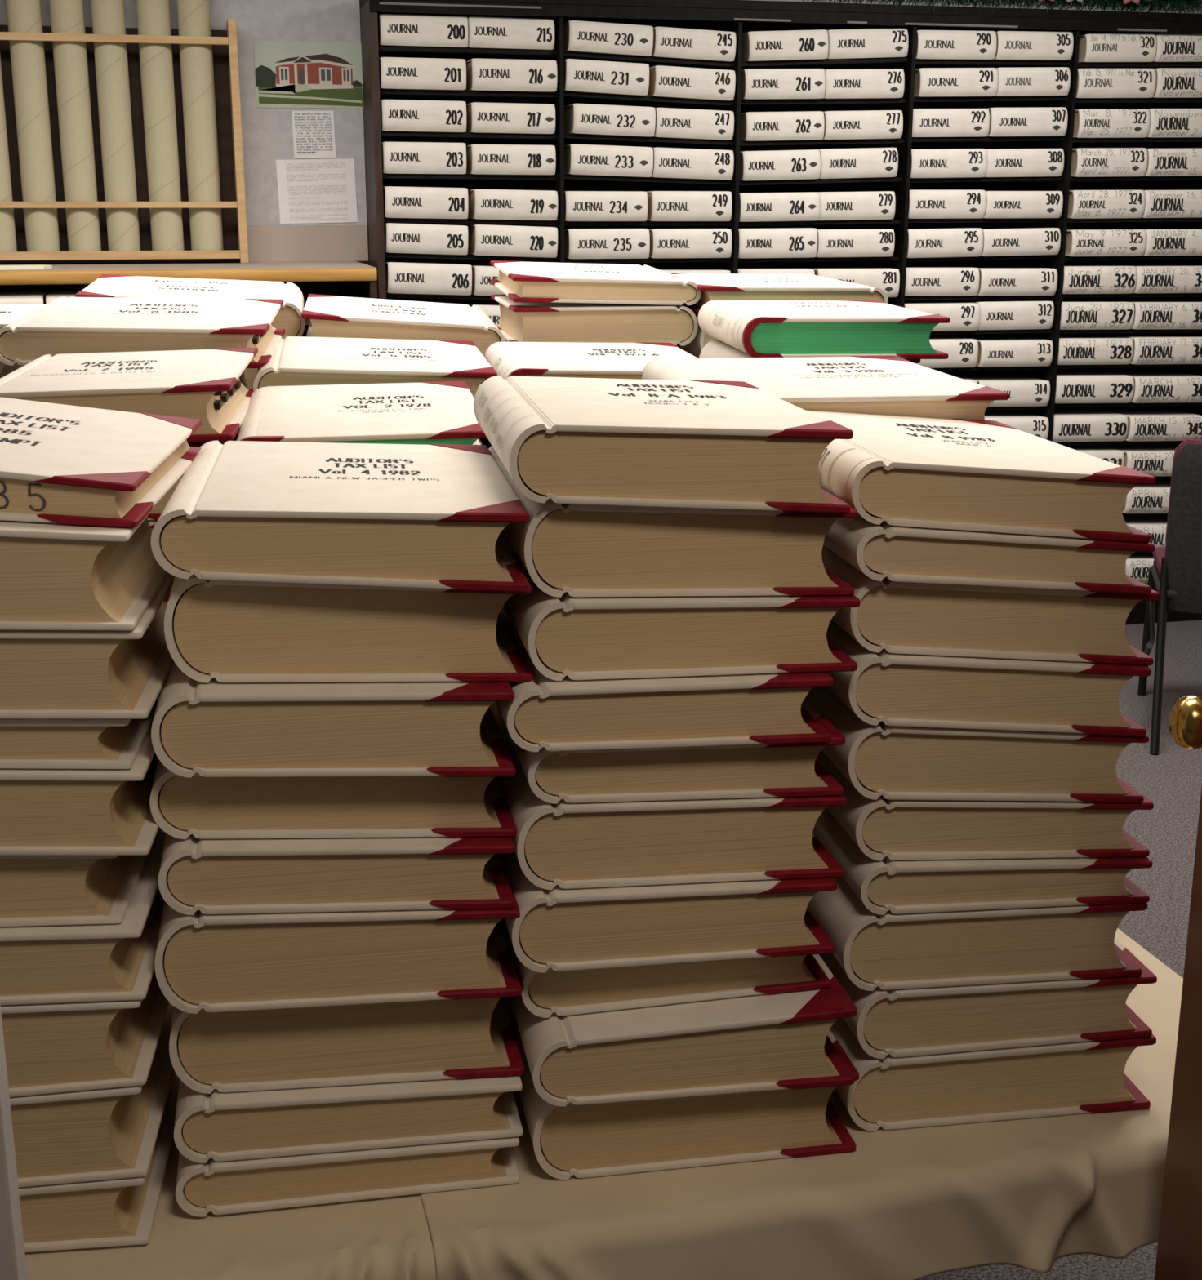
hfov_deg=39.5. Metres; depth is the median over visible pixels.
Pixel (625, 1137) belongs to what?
tax ledger
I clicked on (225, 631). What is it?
tax ledger
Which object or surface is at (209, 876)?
tax ledger
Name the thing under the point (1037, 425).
volume
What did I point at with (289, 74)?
print
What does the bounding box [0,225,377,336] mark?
table
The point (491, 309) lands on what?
volume
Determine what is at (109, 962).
tax ledger
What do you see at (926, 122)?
volume
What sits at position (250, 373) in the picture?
tax ledger
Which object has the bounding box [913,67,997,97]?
volume
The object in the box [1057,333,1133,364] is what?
volume
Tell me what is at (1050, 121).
volume
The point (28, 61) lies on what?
cardboard tube
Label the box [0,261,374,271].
countertop
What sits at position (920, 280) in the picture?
volume
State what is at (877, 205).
volume
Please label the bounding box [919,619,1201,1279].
floor
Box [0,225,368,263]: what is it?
backsplash
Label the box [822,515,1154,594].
tax ledger
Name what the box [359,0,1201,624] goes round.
shelving
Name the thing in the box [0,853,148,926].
tax ledger
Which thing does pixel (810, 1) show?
wall
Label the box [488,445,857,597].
tax ledger
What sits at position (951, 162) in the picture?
volume
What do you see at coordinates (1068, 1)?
flower
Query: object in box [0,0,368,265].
wall
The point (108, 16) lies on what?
cardboard tube
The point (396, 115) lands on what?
volume
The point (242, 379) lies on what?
tax ledger
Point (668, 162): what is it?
volume
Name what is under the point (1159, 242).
volume
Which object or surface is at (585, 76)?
volume
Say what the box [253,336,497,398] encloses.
tax ledger
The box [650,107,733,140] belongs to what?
volume
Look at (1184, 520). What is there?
chair back
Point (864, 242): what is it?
volume
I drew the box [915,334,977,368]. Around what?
volume
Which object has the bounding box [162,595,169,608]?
tax ledger
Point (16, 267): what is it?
sheaf
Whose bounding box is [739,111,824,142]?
volume
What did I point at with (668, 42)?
volume
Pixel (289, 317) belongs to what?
tax ledger
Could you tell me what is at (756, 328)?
tax ledger
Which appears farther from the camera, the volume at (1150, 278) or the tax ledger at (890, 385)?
the volume at (1150, 278)
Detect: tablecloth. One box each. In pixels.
[25,1002,436,1279]
[420,928,1182,1279]
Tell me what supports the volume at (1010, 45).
on the shelving at (740, 17)
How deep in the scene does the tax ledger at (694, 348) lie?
2.83 m
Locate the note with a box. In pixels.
[291,111,336,158]
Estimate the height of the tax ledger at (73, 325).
0.077 m
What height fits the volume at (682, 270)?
0.096 m
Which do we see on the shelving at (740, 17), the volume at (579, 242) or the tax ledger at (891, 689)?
the volume at (579, 242)
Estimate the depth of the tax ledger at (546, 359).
2.49 m
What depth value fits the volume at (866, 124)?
5.74 m
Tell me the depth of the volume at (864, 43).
5.68 m
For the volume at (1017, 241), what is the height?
0.094 m
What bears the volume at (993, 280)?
on the shelving at (740, 17)
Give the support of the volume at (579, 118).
on the shelving at (740, 17)
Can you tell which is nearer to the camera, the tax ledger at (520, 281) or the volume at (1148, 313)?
the tax ledger at (520, 281)
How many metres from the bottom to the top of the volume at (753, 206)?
0.095 m
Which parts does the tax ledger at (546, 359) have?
leather trim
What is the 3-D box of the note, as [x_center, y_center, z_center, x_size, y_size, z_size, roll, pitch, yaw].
[-0.956,-1.683,5.575,0.143,0.156,0.002,-5,15,-13]
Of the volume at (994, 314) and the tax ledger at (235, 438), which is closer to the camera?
the tax ledger at (235, 438)
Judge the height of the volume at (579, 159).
0.097 m
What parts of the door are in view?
knob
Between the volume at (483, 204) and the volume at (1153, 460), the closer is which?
the volume at (483, 204)
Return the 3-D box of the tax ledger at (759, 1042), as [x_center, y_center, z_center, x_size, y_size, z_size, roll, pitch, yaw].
[0.054,0.336,1.709,0.303,0.079,0.386,-3,15,-10]
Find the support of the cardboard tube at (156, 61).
in the tube rack
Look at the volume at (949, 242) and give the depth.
5.91 m
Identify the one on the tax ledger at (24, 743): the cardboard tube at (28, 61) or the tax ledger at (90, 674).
the tax ledger at (90, 674)
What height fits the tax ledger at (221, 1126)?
0.063 m
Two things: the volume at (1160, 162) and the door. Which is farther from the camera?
the volume at (1160, 162)
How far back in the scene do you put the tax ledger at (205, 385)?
1.95 m
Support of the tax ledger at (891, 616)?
on the tax ledger at (891, 689)
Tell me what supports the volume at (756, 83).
on the shelving at (740, 17)
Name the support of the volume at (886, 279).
on the shelving at (740, 17)
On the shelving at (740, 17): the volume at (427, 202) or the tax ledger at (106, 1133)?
the volume at (427, 202)
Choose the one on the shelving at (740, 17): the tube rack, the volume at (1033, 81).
the volume at (1033, 81)
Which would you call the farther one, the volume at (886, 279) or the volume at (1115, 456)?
the volume at (1115, 456)
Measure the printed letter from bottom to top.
0.218 m
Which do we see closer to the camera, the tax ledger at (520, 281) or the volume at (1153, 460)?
the tax ledger at (520, 281)
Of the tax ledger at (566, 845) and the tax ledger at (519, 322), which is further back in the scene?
the tax ledger at (519, 322)
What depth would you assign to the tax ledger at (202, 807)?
1.45 m
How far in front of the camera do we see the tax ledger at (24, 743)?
1.35 m
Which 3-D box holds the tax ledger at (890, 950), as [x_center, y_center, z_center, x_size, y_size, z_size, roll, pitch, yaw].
[0.352,0.249,1.796,0.305,0.081,0.386,-2,15,-8]
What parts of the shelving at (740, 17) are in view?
shelf, shelf, shelf, shelf, shelf, shelf, shelf, shelf, shelf, shelf, shelf, shelf, shelf, panel, panel, shelf, shelf, shelf, shelf, shelf, shelf, shelf, shelf, shelf, shelf, shelf, shelf, shelf, shelf, shelf, shelf, shelf, shelf, shelf, shelf, shelf, shelf, shelf, shelf, shelf, shelf, shelf, shelf, shelf, shelf, shelf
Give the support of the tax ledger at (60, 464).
on the tax ledger at (54, 576)
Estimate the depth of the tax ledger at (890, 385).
1.99 m
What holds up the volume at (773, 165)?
on the shelving at (740, 17)
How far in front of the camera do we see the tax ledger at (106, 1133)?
1.44 m
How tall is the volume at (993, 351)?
0.093 m
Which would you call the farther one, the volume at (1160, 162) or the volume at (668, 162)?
the volume at (1160, 162)
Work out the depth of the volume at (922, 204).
5.88 m
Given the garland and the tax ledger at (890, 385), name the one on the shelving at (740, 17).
the garland
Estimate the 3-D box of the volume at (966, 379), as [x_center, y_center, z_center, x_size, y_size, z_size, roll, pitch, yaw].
[1.198,-0.916,6.156,0.298,0.097,0.236,-2,15,-14]
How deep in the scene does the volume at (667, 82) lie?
5.57 m
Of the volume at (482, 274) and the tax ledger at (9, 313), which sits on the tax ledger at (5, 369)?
the tax ledger at (9, 313)
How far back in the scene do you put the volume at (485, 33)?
5.39 m
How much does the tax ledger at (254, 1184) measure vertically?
0.050 m
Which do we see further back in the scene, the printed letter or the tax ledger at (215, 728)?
the printed letter
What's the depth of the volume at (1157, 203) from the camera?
6.09 m
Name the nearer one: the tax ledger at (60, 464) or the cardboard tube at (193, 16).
the tax ledger at (60, 464)
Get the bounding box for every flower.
[1066,0,1083,2]
[1123,0,1139,4]
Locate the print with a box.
[253,40,363,108]
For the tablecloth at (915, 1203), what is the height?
0.210 m
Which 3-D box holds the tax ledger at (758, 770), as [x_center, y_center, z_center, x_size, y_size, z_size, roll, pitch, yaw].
[0.045,0.071,1.674,0.290,0.062,0.386,-3,15,-10]
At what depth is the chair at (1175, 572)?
4.95 m
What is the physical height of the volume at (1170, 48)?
0.093 m
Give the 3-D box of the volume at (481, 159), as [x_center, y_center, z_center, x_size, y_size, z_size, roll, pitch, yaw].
[-0.311,-1.602,5.591,0.279,0.094,0.236,-3,15,-14]
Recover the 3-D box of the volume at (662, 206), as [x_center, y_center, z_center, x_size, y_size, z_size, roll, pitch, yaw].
[0.282,-1.495,5.767,0.282,0.098,0.236,-3,15,-13]
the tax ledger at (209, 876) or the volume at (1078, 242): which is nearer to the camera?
the tax ledger at (209, 876)
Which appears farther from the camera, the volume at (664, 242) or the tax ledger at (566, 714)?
the volume at (664, 242)
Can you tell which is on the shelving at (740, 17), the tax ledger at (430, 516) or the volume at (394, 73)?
the volume at (394, 73)
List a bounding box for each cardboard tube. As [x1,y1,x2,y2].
[0,54,17,251]
[5,0,60,251]
[48,0,101,251]
[90,0,140,251]
[135,0,184,250]
[176,0,223,250]
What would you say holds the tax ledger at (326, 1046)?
on the tax ledger at (221, 1126)
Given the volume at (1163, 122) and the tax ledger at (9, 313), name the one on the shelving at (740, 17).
the volume at (1163, 122)
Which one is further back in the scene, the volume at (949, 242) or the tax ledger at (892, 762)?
the volume at (949, 242)
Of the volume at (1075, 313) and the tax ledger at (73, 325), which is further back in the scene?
the volume at (1075, 313)
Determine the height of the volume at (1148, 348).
0.098 m
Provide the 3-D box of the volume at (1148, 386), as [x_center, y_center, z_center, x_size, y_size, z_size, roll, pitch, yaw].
[2.115,-0.964,6.377,0.314,0.096,0.236,-2,15,-14]
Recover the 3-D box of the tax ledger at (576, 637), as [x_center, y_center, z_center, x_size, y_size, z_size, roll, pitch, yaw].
[0.050,-0.049,1.646,0.297,0.074,0.386,-3,15,-10]
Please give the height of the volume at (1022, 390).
0.093 m
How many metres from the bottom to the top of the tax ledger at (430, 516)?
0.079 m
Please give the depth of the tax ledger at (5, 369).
2.58 m
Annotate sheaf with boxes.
[0,264,52,270]
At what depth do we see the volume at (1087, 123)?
5.96 m
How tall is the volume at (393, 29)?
0.093 m
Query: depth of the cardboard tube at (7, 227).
5.27 m
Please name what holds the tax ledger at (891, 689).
on the tax ledger at (892, 762)
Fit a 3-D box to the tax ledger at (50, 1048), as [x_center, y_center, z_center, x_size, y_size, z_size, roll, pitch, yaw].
[-0.556,0.309,1.544,0.305,0.091,0.310,-2,15,-6]
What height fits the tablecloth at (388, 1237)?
0.158 m
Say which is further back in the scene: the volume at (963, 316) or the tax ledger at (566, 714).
the volume at (963, 316)
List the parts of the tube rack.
rail, rail, rail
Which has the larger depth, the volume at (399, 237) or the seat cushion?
the volume at (399, 237)
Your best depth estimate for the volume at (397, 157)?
5.42 m
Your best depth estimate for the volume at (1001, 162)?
5.92 m
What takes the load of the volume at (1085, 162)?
on the shelving at (740, 17)
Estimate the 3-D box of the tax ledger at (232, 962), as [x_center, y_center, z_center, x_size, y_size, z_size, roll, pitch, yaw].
[-0.261,0.231,1.641,0.316,0.098,0.386,-3,15,-10]
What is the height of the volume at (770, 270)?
0.098 m
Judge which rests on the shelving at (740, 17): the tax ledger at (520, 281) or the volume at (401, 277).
the volume at (401, 277)
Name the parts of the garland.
wire stem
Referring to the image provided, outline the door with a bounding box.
[1154,694,1201,1279]
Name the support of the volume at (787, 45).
on the shelving at (740, 17)
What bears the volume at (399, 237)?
on the shelving at (740, 17)
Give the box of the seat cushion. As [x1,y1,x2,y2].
[1151,546,1164,577]
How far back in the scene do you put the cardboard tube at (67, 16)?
5.27 m
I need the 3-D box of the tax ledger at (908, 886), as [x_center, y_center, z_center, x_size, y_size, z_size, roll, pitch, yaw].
[0.360,0.186,1.780,0.292,0.054,0.386,-2,15,-8]
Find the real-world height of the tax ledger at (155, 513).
0.087 m
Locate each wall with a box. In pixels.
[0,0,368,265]
[754,0,1201,13]
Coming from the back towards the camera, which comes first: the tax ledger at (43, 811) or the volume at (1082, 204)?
the volume at (1082, 204)
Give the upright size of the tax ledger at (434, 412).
0.068 m
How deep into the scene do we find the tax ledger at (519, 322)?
2.79 m
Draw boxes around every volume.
[0,291,48,304]
[45,290,79,304]
[377,13,468,48]
[378,57,466,90]
[380,99,466,133]
[381,142,466,174]
[382,186,468,218]
[383,222,467,254]
[385,260,471,295]
[422,301,470,306]
[461,144,555,175]
[462,102,555,134]
[463,57,557,93]
[463,301,500,326]
[464,223,557,257]
[466,17,554,50]
[466,263,505,295]
[467,189,557,220]
[563,20,653,57]
[563,58,648,96]
[563,103,655,137]
[564,144,653,177]
[564,191,647,221]
[564,227,649,258]
[638,227,731,258]
[641,147,733,180]
[642,191,732,221]
[643,65,735,101]
[647,26,736,62]
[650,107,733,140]
[654,267,730,273]
[737,191,819,222]
[737,226,817,258]
[737,266,814,275]
[738,149,820,181]
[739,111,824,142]
[740,68,825,100]
[741,29,828,62]
[797,266,899,297]
[808,147,897,179]
[815,227,894,257]
[816,191,895,220]
[817,68,904,99]
[817,110,902,140]
[823,27,907,59]
[903,299,979,331]
[904,265,979,295]
[906,226,982,257]
[907,190,986,218]
[910,148,986,178]
[911,108,989,137]
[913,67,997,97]
[915,30,996,60]
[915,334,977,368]
[950,374,977,383]
[952,299,1053,329]
[957,374,1049,406]
[960,335,1053,367]
[961,266,1057,295]
[972,148,1063,177]
[979,226,1060,256]
[982,106,1067,137]
[982,191,1062,217]
[983,410,1048,439]
[986,66,1070,97]
[988,31,1073,61]
[1052,408,1128,441]
[1054,370,1133,403]
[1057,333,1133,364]
[1059,298,1133,329]
[1062,264,1136,293]
[1062,444,1124,466]
[1064,228,1146,256]
[1066,190,1144,218]
[1070,147,1146,177]
[1072,109,1150,138]
[1075,68,1155,98]
[1077,34,1156,62]
[1101,444,1177,475]
[1103,333,1201,364]
[1104,408,1201,441]
[1110,371,1201,403]
[1111,299,1201,328]
[1112,264,1201,293]
[1119,228,1201,255]
[1121,479,1170,513]
[1123,515,1167,547]
[1124,553,1153,583]
[1126,148,1201,177]
[1141,190,1201,217]
[1142,108,1201,137]
[1143,67,1201,98]
[1146,34,1201,62]
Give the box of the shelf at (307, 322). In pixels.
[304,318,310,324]
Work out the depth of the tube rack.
5.39 m
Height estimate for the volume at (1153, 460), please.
0.094 m
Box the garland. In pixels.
[801,0,1201,14]
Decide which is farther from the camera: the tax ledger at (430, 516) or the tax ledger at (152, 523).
the tax ledger at (152, 523)
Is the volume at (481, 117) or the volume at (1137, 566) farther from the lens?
the volume at (1137, 566)
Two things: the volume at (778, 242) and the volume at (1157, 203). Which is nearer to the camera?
the volume at (778, 242)
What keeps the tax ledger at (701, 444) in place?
on the tax ledger at (578, 550)
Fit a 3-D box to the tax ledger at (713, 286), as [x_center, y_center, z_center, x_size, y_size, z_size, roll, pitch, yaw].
[0.292,-0.620,2.988,0.323,0.055,0.411,-2,15,-9]
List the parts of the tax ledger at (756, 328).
leather trim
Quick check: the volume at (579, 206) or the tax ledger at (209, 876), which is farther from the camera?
the volume at (579, 206)
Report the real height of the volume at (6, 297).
0.085 m
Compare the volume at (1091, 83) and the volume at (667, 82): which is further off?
the volume at (1091, 83)
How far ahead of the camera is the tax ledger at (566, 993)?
1.55 m
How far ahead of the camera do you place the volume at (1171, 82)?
5.97 m
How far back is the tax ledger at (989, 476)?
1.52 m
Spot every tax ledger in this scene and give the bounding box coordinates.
[0,297,284,368]
[0,304,45,328]
[0,347,257,442]
[0,360,23,378]
[0,396,201,527]
[0,501,168,631]
[0,573,174,719]
[0,693,159,768]
[0,723,159,855]
[0,826,165,1004]
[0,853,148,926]
[0,968,169,1097]
[9,1003,174,1187]
[18,1070,179,1252]
[75,274,304,338]
[146,441,208,520]
[147,520,171,595]
[150,706,516,839]
[151,440,529,592]
[151,661,515,777]
[155,853,521,1013]
[158,832,515,915]
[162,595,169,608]
[164,573,533,683]
[168,919,524,1093]
[173,1075,523,1163]
[175,1136,519,1217]
[219,426,240,444]
[235,381,486,444]
[239,368,252,389]
[244,368,257,388]
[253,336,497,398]
[301,293,505,356]
[473,375,853,513]
[484,342,697,379]
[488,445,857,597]
[488,701,845,889]
[489,260,701,305]
[490,294,697,346]
[495,698,844,804]
[496,606,832,751]
[500,850,837,973]
[502,535,859,680]
[502,912,831,1017]
[503,996,858,1179]
[509,954,857,1106]
[641,355,1008,420]
[668,272,888,314]
[680,312,715,358]
[697,300,950,359]
[698,338,919,363]
[804,409,1155,542]
[804,686,1148,803]
[806,875,1146,991]
[812,808,1151,915]
[815,750,1153,860]
[818,937,1156,1058]
[821,545,1158,666]
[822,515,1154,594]
[826,620,1151,736]
[829,1017,1155,1131]
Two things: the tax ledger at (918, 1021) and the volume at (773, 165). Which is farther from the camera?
the volume at (773, 165)
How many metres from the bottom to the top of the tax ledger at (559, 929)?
0.076 m
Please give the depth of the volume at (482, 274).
5.56 m
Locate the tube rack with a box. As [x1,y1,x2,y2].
[0,17,248,262]
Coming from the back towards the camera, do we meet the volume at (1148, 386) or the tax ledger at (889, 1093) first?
the volume at (1148, 386)
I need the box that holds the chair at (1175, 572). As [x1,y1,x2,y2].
[1137,439,1201,754]
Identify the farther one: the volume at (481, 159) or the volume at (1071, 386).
the volume at (1071, 386)
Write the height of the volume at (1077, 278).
0.097 m
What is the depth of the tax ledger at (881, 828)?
1.60 m
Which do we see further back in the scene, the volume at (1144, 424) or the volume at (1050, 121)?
the volume at (1144, 424)
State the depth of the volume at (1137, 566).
6.44 m
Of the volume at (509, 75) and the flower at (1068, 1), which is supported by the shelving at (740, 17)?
the volume at (509, 75)
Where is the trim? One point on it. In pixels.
(12, 1253)
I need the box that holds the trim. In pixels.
[0,1004,27,1279]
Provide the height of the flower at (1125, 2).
0.100 m
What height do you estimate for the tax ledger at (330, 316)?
0.088 m
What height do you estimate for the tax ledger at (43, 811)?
0.083 m
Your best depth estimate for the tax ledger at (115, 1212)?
1.45 m
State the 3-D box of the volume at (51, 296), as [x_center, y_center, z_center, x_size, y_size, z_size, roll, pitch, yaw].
[-1.540,-1.006,5.058,0.242,0.085,0.235,-4,15,-13]
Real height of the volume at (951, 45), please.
0.093 m
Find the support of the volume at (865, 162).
on the shelving at (740, 17)
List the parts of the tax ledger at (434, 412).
leather trim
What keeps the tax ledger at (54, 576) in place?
on the tax ledger at (90, 674)
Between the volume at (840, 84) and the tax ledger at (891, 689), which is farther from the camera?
the volume at (840, 84)
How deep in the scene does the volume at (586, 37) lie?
5.46 m
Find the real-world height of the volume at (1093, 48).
0.093 m
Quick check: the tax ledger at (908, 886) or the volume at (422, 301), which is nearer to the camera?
the tax ledger at (908, 886)
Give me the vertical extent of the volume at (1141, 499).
0.108 m
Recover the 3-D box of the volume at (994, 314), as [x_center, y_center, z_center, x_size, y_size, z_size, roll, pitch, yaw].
[1.477,-1.200,6.162,0.295,0.100,0.236,-3,15,-13]
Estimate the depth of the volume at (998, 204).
5.95 m
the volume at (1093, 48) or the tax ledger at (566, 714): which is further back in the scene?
the volume at (1093, 48)
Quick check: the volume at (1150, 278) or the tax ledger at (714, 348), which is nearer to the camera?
the tax ledger at (714, 348)
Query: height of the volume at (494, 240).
0.109 m
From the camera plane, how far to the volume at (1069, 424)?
6.24 m
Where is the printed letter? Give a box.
[275,158,357,223]

